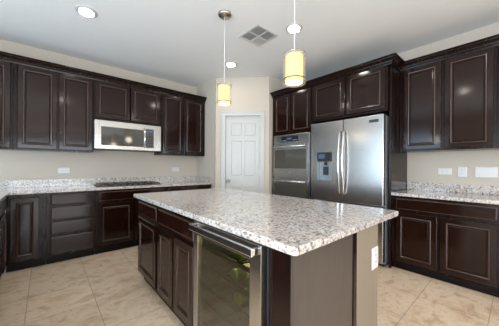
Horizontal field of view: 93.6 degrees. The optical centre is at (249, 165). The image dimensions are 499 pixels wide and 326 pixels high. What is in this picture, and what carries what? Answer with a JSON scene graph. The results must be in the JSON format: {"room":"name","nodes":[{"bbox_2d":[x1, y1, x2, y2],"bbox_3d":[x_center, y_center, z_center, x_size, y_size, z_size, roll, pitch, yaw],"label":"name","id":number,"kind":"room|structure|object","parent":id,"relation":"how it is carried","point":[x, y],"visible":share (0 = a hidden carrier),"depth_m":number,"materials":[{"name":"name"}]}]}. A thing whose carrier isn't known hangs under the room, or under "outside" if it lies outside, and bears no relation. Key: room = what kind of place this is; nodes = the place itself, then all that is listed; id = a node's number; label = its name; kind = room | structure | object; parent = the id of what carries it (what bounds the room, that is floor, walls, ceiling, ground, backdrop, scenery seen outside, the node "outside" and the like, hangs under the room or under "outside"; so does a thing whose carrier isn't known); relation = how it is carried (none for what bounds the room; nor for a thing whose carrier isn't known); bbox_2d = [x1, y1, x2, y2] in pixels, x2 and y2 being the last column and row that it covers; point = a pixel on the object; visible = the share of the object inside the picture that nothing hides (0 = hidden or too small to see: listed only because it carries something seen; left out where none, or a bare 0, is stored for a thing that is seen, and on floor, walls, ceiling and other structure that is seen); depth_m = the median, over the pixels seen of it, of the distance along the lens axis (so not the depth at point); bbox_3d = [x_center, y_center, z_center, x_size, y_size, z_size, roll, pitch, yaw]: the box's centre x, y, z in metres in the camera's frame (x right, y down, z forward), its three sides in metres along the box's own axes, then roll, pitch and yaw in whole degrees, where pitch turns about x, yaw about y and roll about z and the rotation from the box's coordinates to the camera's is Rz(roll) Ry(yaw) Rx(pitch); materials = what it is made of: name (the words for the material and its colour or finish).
{"room":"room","nodes":[
{"label":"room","id":0,"kind":"room"},
{"bbox_2d":[0,39,196,212],"bbox_3d":[-2.934,-0.207,3.304,5.002,2.824,0.150,0,0,-41],"label":"wall","id":1,"kind":"structure","parent":0,"point":[14,165],"depth_m":3.60,"materials":[{"name":"beige paint"}]},
{"bbox_2d":[0,60,14,150],"bbox_3d":[-3.204,-0.737,2.729,0.653,1.068,0.352,0,0,-41],"label":"upper cabinet","id":2,"kind":"object","parent":1,"relation":"attached to","point":[6,68],"visible":0.97,"depth_m":2.78,"materials":[{"name":"brown wood"}]},
{"bbox_2d":[0,51,206,102],"bbox_3d":[-2.082,-1.280,3.449,3.289,0.090,0.078,0,0,-41],"label":"crown molding","id":3,"kind":"structure","parent":2,"relation":"attached to","point":[4,56],"depth_m":3.31,"materials":[{"name":"brown wood"}]},
{"bbox_2d":[13,63,93,152],"bbox_3d":[-2.648,-0.734,3.212,0.814,1.068,0.352,0,0,-41],"label":"upper cabinet","id":4,"kind":"object","parent":1,"relation":"attached to","point":[53,111],"visible":1,"depth_m":3.04,"materials":[{"name":"brown wood"}]},
{"bbox_2d":[58,168,69,172],"bbox_3d":[-2.697,0.067,3.406,0.135,0.078,0.008,0,0,-41],"label":"wall outlet","id":5,"kind":"object","parent":1,"relation":"attached to","point":[60,170],"visible":1,"depth_m":3.40,"materials":[{"name":"white plastic"}]},
{"bbox_2d":[0,176,195,187],"bbox_3d":[-2.341,0.241,3.706,3.288,0.100,0.020,0,0,-41],"label":"backsplash","id":6,"kind":"structure","parent":1,"relation":"attached to","point":[84,181],"depth_m":3.52,"materials":[{"name":"stone"}]},
{"bbox_2d":[93,80,160,125],"bbox_3d":[-1.975,-0.974,3.795,0.960,0.580,0.352,0,0,-41],"label":"upper cabinet","id":7,"kind":"object","parent":1,"relation":"attached to","point":[111,102],"visible":0.96,"depth_m":3.62,"materials":[{"name":"brown wood"}]},
{"bbox_2d":[93,119,160,151],"bbox_3d":[-1.952,-0.453,3.749,0.934,0.416,0.457,0,0,-41],"label":"microwave","id":8,"kind":"object","parent":7,"relation":"attached to","point":[107,135],"visible":0.99,"depth_m":3.57,"materials":[{"name":"grey metal"}]},
{"bbox_2d":[172,167,178,171],"bbox_3d":[-1.423,0.069,4.512,0.135,0.078,0.008,0,0,-41],"label":"wall outlet","id":9,"kind":"object","parent":1,"relation":"attached to","point":[174,169],"visible":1,"depth_m":4.51,"materials":[{"name":"white plastic"}]},
{"bbox_2d":[154,94,204,156],"bbox_3d":[-1.291,-0.726,4.391,0.850,1.068,0.352,0,0,-41],"label":"upper cabinet","id":10,"kind":"object","parent":1,"relation":"attached to","point":[182,126],"visible":0.98,"depth_m":4.24,"materials":[{"name":"brown wood"}]},
{"bbox_2d":[196,79,215,188],"bbox_3d":[-0.819,-0.194,4.591,0.120,2.824,0.680,0,0,-41],"label":"wall","id":11,"kind":"structure","parent":0,"point":[205,165],"depth_m":4.44,"materials":[{"name":"beige paint"}]},
{"bbox_2d":[215,77,268,193],"bbox_3d":[-0.132,-0.190,4.289,0.973,2.824,0.110,0,0,5],"label":"wall","id":12,"kind":"structure","parent":0,"point":[246,93],"depth_m":4.23,"materials":[{"name":"beige paint"}]},
{"bbox_2d":[225,116,259,192],"bbox_3d":[-0.122,0.153,4.246,0.644,2.118,0.107,0,0,5],"label":"door","id":13,"kind":"structure","parent":12,"relation":"in","point":[242,152],"depth_m":4.26,"materials":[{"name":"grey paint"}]},
{"bbox_2d":[221,111,264,192],"bbox_3d":[-0.122,0.116,4.275,0.780,2.212,0.127,0,0,5],"label":"trim","id":14,"kind":"structure","parent":12,"relation":"attached to","point":[224,114],"depth_m":4.22,"materials":[{"name":"grey paint"}]},
{"bbox_2d":[0,0,498,87],"bbox_3d":[1.395,-1.643,-0.556,6.461,0.100,11.644,0,0,-41],"label":"ceiling","id":15,"kind":"structure","parent":0,"point":[178,41],"depth_m":2.77,"materials":[{"name":"white paint"}]},
{"bbox_2d":[75,5,97,17],"bbox_3d":[-1.699,-1.607,2.443,0.198,0.008,0.198,0,0,-41],"label":"recessed light","id":16,"kind":"object","parent":15,"relation":"in","point":[86,11],"visible":1,"depth_m":2.43,"materials":[{"name":"grey paint"}]},
{"bbox_2d":[217,10,231,105],"bbox_3d":[-0.264,-1.123,2.470,0.157,0.958,0.157,0,0,-41],"label":"pendant light","id":17,"kind":"object","parent":15,"relation":"hanging from","point":[223,89],"visible":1,"depth_m":2.43,"materials":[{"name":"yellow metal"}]},
{"bbox_2d":[225,61,236,66],"bbox_3d":[-0.292,-1.598,3.683,0.198,0.008,0.198,0,0,-41],"label":"recessed light","id":18,"kind":"object","parent":15,"relation":"in","point":[229,63],"visible":0.95,"depth_m":3.68,"materials":[{"name":"grey paint"}]},
{"bbox_2d":[238,24,278,45],"bbox_3d":[0.109,-1.594,2.882,0.356,0.012,0.356,0,0,-41],"label":"ceiling vent","id":19,"kind":"object","parent":15,"relation":"in","point":[258,35],"visible":1,"depth_m":2.87,"materials":[{"name":"white metal"}]},
{"bbox_2d":[285,23,302,32],"bbox_3d":[0.514,-1.593,2.713,0.198,0.008,0.198,0,0,-41],"label":"recessed light","id":20,"kind":"object","parent":15,"relation":"in","point":[289,28],"visible":0.91,"depth_m":2.70,"materials":[{"name":"white glass"}]},
{"bbox_2d":[283,0,305,85],"bbox_3d":[0.315,-1.086,1.636,0.157,1.026,0.157,0,0,-41],"label":"pendant light","id":21,"kind":"object","parent":15,"relation":"hanging from","point":[294,76],"visible":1,"depth_m":1.59,"materials":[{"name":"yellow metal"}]},
{"bbox_2d":[286,80,302,85],"bbox_3d":[0.312,-0.579,1.636,0.119,0.009,0.118,0,0,-41],"label":"diffuser","id":22,"kind":"object","parent":21,"relation":"attached to","point":[288,82],"depth_m":1.62,"materials":[{"name":"beige glass"}]},
{"bbox_2d":[0,246,498,325],"bbox_3d":[1.377,1.281,-0.556,6.461,0.100,11.644,0,0,-41],"label":"floor","id":23,"kind":"structure","parent":0,"point":[106,288],"depth_m":2.15,"materials":[{"name":"tile"}]},
{"bbox_2d":[0,198,6,279],"bbox_3d":[-2.096,0.770,1.458,0.617,0.879,2.543,0,0,-41],"label":"base cabinet","id":24,"kind":"object","parent":23,"relation":"on","point":[3,221],"visible":0.91,"depth_m":2.36,"materials":[{"name":"black wood"}]},
{"bbox_2d":[0,176,212,201],"bbox_3d":[-1.293,0.265,2.516,3.310,0.136,3.192,0,0,-41],"label":"countertop","id":25,"kind":"structure","parent":24,"relation":"on","point":[7,187],"depth_m":3.35,"materials":[{"name":"stone"}]},
{"bbox_2d":[94,181,159,186],"bbox_3d":[-1.900,0.277,3.688,0.860,0.033,0.500,0,0,-41],"label":"cooktop","id":26,"kind":"object","parent":25,"relation":"in","point":[133,183],"visible":0.99,"depth_m":3.58,"materials":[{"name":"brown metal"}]},
{"bbox_2d":[6,193,45,272],"bbox_3d":[-2.773,0.766,2.935,0.338,0.879,0.617,0,0,-41],"label":"base cabinet","id":27,"kind":"object","parent":23,"relation":"on","point":[25,213],"visible":0.94,"depth_m":2.71,"materials":[{"name":"black wood"}]},
{"bbox_2d":[46,191,94,263],"bbox_3d":[-2.458,0.768,3.213,0.497,0.879,0.611,0,0,-41],"label":"base cabinet","id":28,"kind":"object","parent":23,"relation":"on","point":[70,216],"visible":0.94,"depth_m":2.98,"materials":[{"name":"black wood"}]},
{"bbox_2d":[94,187,165,253],"bbox_3d":[-1.901,0.771,3.693,0.967,0.879,0.617,0,0,-41],"label":"base cabinet","id":29,"kind":"object","parent":23,"relation":"on","point":[116,211],"visible":0.55,"depth_m":3.33,"materials":[{"name":"black wood"}]},
{"bbox_2d":[138,200,163,300],"bbox_3d":[-0.774,0.778,2.471,0.622,0.879,0.568,0,0,-41],"label":"base cabinet","id":30,"kind":"object","parent":23,"relation":"on","point":[148,224],"visible":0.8,"depth_m":2.23,"materials":[{"name":"black wood"}]},
{"bbox_2d":[157,207,194,325],"bbox_3d":[-0.357,0.780,1.992,0.622,0.879,0.697,0,0,-41],"label":"base cabinet","id":31,"kind":"object","parent":23,"relation":"on","point":[175,265],"visible":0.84,"depth_m":1.74,"materials":[{"name":"black wood"}]},
{"bbox_2d":[133,188,397,255],"bbox_3d":[-0.102,0.322,2.066,1.153,0.036,2.161,0,0,-41],"label":"countertop","id":32,"kind":"structure","parent":31,"relation":"on","point":[293,226],"depth_m":1.47,"materials":[{"name":"stone"}]},
{"bbox_2d":[166,184,210,191],"bbox_3d":[-1.218,0.775,4.287,0.837,0.879,0.617,0,0,-41],"label":"base cabinet","id":33,"kind":"object","parent":23,"relation":"on","point":[208,186],"visible":0.1,"depth_m":4.03,"materials":[{"name":"black"}]},
{"bbox_2d":[188,220,269,325],"bbox_3d":[0.053,0.787,1.443,0.650,0.871,0.634,0,0,-41],"label":"wine cooler","id":34,"kind":"object","parent":23,"relation":"on","point":[214,248],"visible":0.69,"depth_m":1.39,"materials":[{"name":"grey metal"}]},
{"bbox_2d":[230,263,249,282],"bbox_3d":[0.034,0.601,1.386,0.322,0.075,0.076,0,0,-41],"label":"wine bottle","id":35,"kind":"object","parent":34,"relation":"in","point":[237,274],"visible":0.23,"depth_m":1.28,"materials":[{"name":"green glass"}]},
{"bbox_2d":[233,288,249,307],"bbox_3d":[0.053,0.721,1.363,0.322,0.075,0.076,0,0,-41],"label":"wine bottle","id":36,"kind":"object","parent":34,"relation":"in","point":[239,299],"visible":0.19,"depth_m":1.26,"materials":[{"name":"green glass"}]},
{"bbox_2d":[234,252,248,262],"bbox_3d":[0.061,0.481,1.356,0.322,0.075,0.076,0,0,-41],"label":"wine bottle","id":37,"kind":"object","parent":34,"relation":"in","point":[238,258],"visible":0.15,"depth_m":1.25,"materials":[{"name":"green glass"}]},
{"bbox_2d":[246,277,249,291],"bbox_3d":[0.126,0.602,1.280,0.322,0.075,0.076,0,0,-41],"label":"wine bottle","id":38,"kind":"object","parent":34,"relation":"in","point":[248,279],"visible":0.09,"depth_m":1.19,"materials":[{"name":"green glass"}]},
{"bbox_2d":[272,87,313,198],"bbox_3d":[0.932,-0.009,4.136,0.682,2.474,0.845,0,0,-41],"label":"tall cabinet","id":39,"kind":"object","parent":23,"relation":"on","point":[292,112],"visible":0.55,"depth_m":3.87,"materials":[{"name":"black wood"}]},
{"bbox_2d":[272,132,310,198],"bbox_3d":[0.888,0.136,4.092,0.712,1.325,0.754,0,0,-41],"label":"double oven","id":40,"kind":"object","parent":39,"relation":"in","point":[292,152],"visible":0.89,"depth_m":3.84,"materials":[{"name":"grey metal"}]},
{"bbox_2d":[270,34,498,98],"bbox_3d":[1.710,-1.257,2.959,0.408,0.090,3.635,0,0,-41],"label":"crown molding","id":41,"kind":"structure","parent":39,"relation":"attached to","point":[394,59],"depth_m":2.84,"materials":[{"name":"brown wood"}]},
{"bbox_2d":[270,233,356,325],"bbox_3d":[0.330,0.784,1.149,0.531,0.879,0.148,0,0,-41],"label":"island end panel","id":42,"kind":"object","parent":23,"relation":"on","point":[316,287],"visible":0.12,"depth_m":1.03,"materials":[{"name":"brown wood"}]},
{"bbox_2d":[311,113,388,266],"bbox_3d":[1.488,0.297,3.359,0.806,1.868,1.006,0,0,-41],"label":"refrigerator","id":43,"kind":"object","parent":23,"relation":"on","point":[350,157],"visible":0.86,"depth_m":3.04,"materials":[{"name":"grey metal"}]},
{"bbox_2d":[388,64,406,267],"bbox_3d":[1.932,-0.003,3.035,0.616,2.474,0.024,0,0,-41],"label":"end panel","id":44,"kind":"object","parent":23,"relation":"on","point":[397,159],"visible":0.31,"depth_m":2.90,"materials":[{"name":"brown wood"}]},
{"bbox_2d":[392,195,498,297],"bbox_3d":[2.231,0.796,2.684,0.617,0.879,0.898,0,0,-41],"label":"base cabinet","id":45,"kind":"object","parent":23,"relation":"on","point":[453,242],"visible":0.98,"depth_m":2.43,"materials":[{"name":"black wood"}]},
{"bbox_3d":[2.792,0.799,2.038,0.617,0.879,0.807,0,0,-41],"label":"base cabinet","id":46,"kind":"object","parent":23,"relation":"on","visible":0},
{"bbox_2d":[391,182,498,204],"bbox_3d":[2.494,0.288,2.372,0.638,0.136,1.708,0,0,-41],"label":"countertop","id":47,"kind":"structure","parent":46,"relation":"on","point":[485,194],"depth_m":2.69,"materials":[{"name":"stone"}]},
{"bbox_2d":[269,77,289,193],"bbox_3d":[0.600,-0.185,4.487,0.732,2.824,0.110,0,0,-41],"label":"wall","id":48,"kind":"structure","parent":0,"point":[274,84],"depth_m":4.24,"materials":[{"name":"beige paint"}]},
{"bbox_2d":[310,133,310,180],"bbox_3d":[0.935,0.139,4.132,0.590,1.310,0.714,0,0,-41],"label":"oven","id":49,"kind":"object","parent":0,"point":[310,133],"depth_m":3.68,"materials":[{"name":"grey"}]},
{"bbox_2d":[356,224,377,325],"bbox_3d":[0.005,0.783,2.150,0.286,0.880,2.087,0,0,-41],"label":"wall","id":50,"kind":"structure","parent":0,"point":[367,239],"depth_m":1.35,"materials":[{"name":"beige paint"}]},
{"bbox_2d":[372,246,377,269],"bbox_3d":[0.760,0.556,1.416,0.085,0.128,0.008,0,0,-41],"label":"wall outlet","id":51,"kind":"object","parent":50,"relation":"attached to","point":[375,249],"visible":1,"depth_m":1.40,"materials":[{"name":"white plastic"}]},
{"bbox_2d":[398,22,498,185],"bbox_3d":[3.768,-0.166,1.513,0.150,2.824,11.644,0,0,-41],"label":"wall","id":52,"kind":"structure","parent":0,"point":[422,167],"depth_m":2.88,"materials":[{"name":"beige paint"}]},
{"bbox_2d":[313,65,389,122],"bbox_3d":[1.559,-0.955,3.421,0.682,0.575,1.046,0,0,-41],"label":"upper cabinet","id":53,"kind":"object","parent":52,"relation":"attached to","point":[366,93],"visible":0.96,"depth_m":3.12,"materials":[{"name":"brown wood"}]},
{"bbox_2d":[438,168,451,174],"bbox_3d":[2.436,0.068,2.923,0.008,0.080,0.135,0,0,-41],"label":"wall outlet","id":54,"kind":"object","parent":52,"relation":"attached to","point":[443,171],"visible":1,"depth_m":2.92,"materials":[{"name":"white plastic"}]},
{"bbox_2d":[400,46,498,152],"bbox_3d":[2.328,-0.709,2.786,0.352,1.058,0.860,0,0,-41],"label":"upper cabinet","id":55,"kind":"object","parent":52,"relation":"attached to","point":[451,104],"visible":0.97,"depth_m":2.62,"materials":[{"name":"brown wood"}]},
{"bbox_2d":[407,182,498,194],"bbox_3d":[2.728,0.271,2.575,0.020,0.100,1.708,0,0,-41],"label":"backsplash","id":56,"kind":"structure","parent":52,"relation":"attached to","point":[459,188],"depth_m":2.83,"materials":[{"name":"stone"}]},
{"bbox_2d":[458,167,466,176],"bbox_3d":[2.542,0.070,2.801,0.008,0.122,0.082,0,0,-41],"label":"wall outlet","id":57,"kind":"object","parent":52,"relation":"attached to","point":[462,171],"visible":1,"depth_m":2.80,"materials":[{"name":"white plastic"}]},
{"bbox_2d":[475,167,497,177],"bbox_3d":[2.674,0.071,2.648,0.010,0.120,0.184,0,0,-41],"label":"light switch","id":58,"kind":"object","parent":52,"relation":"attached to","point":[486,172],"visible":1,"depth_m":2.64,"materials":[{"name":"white plastic"}]},
{"bbox_2d":[497,46,498,148],"bbox_3d":[2.889,-0.706,2.140,0.352,1.058,0.845,0,0,-41],"label":"upper cabinet","id":59,"kind":"object","parent":52,"relation":"attached to","point":[498,46],"visible":0.75,"depth_m":2.36,"materials":[{"name":"brown wood"}]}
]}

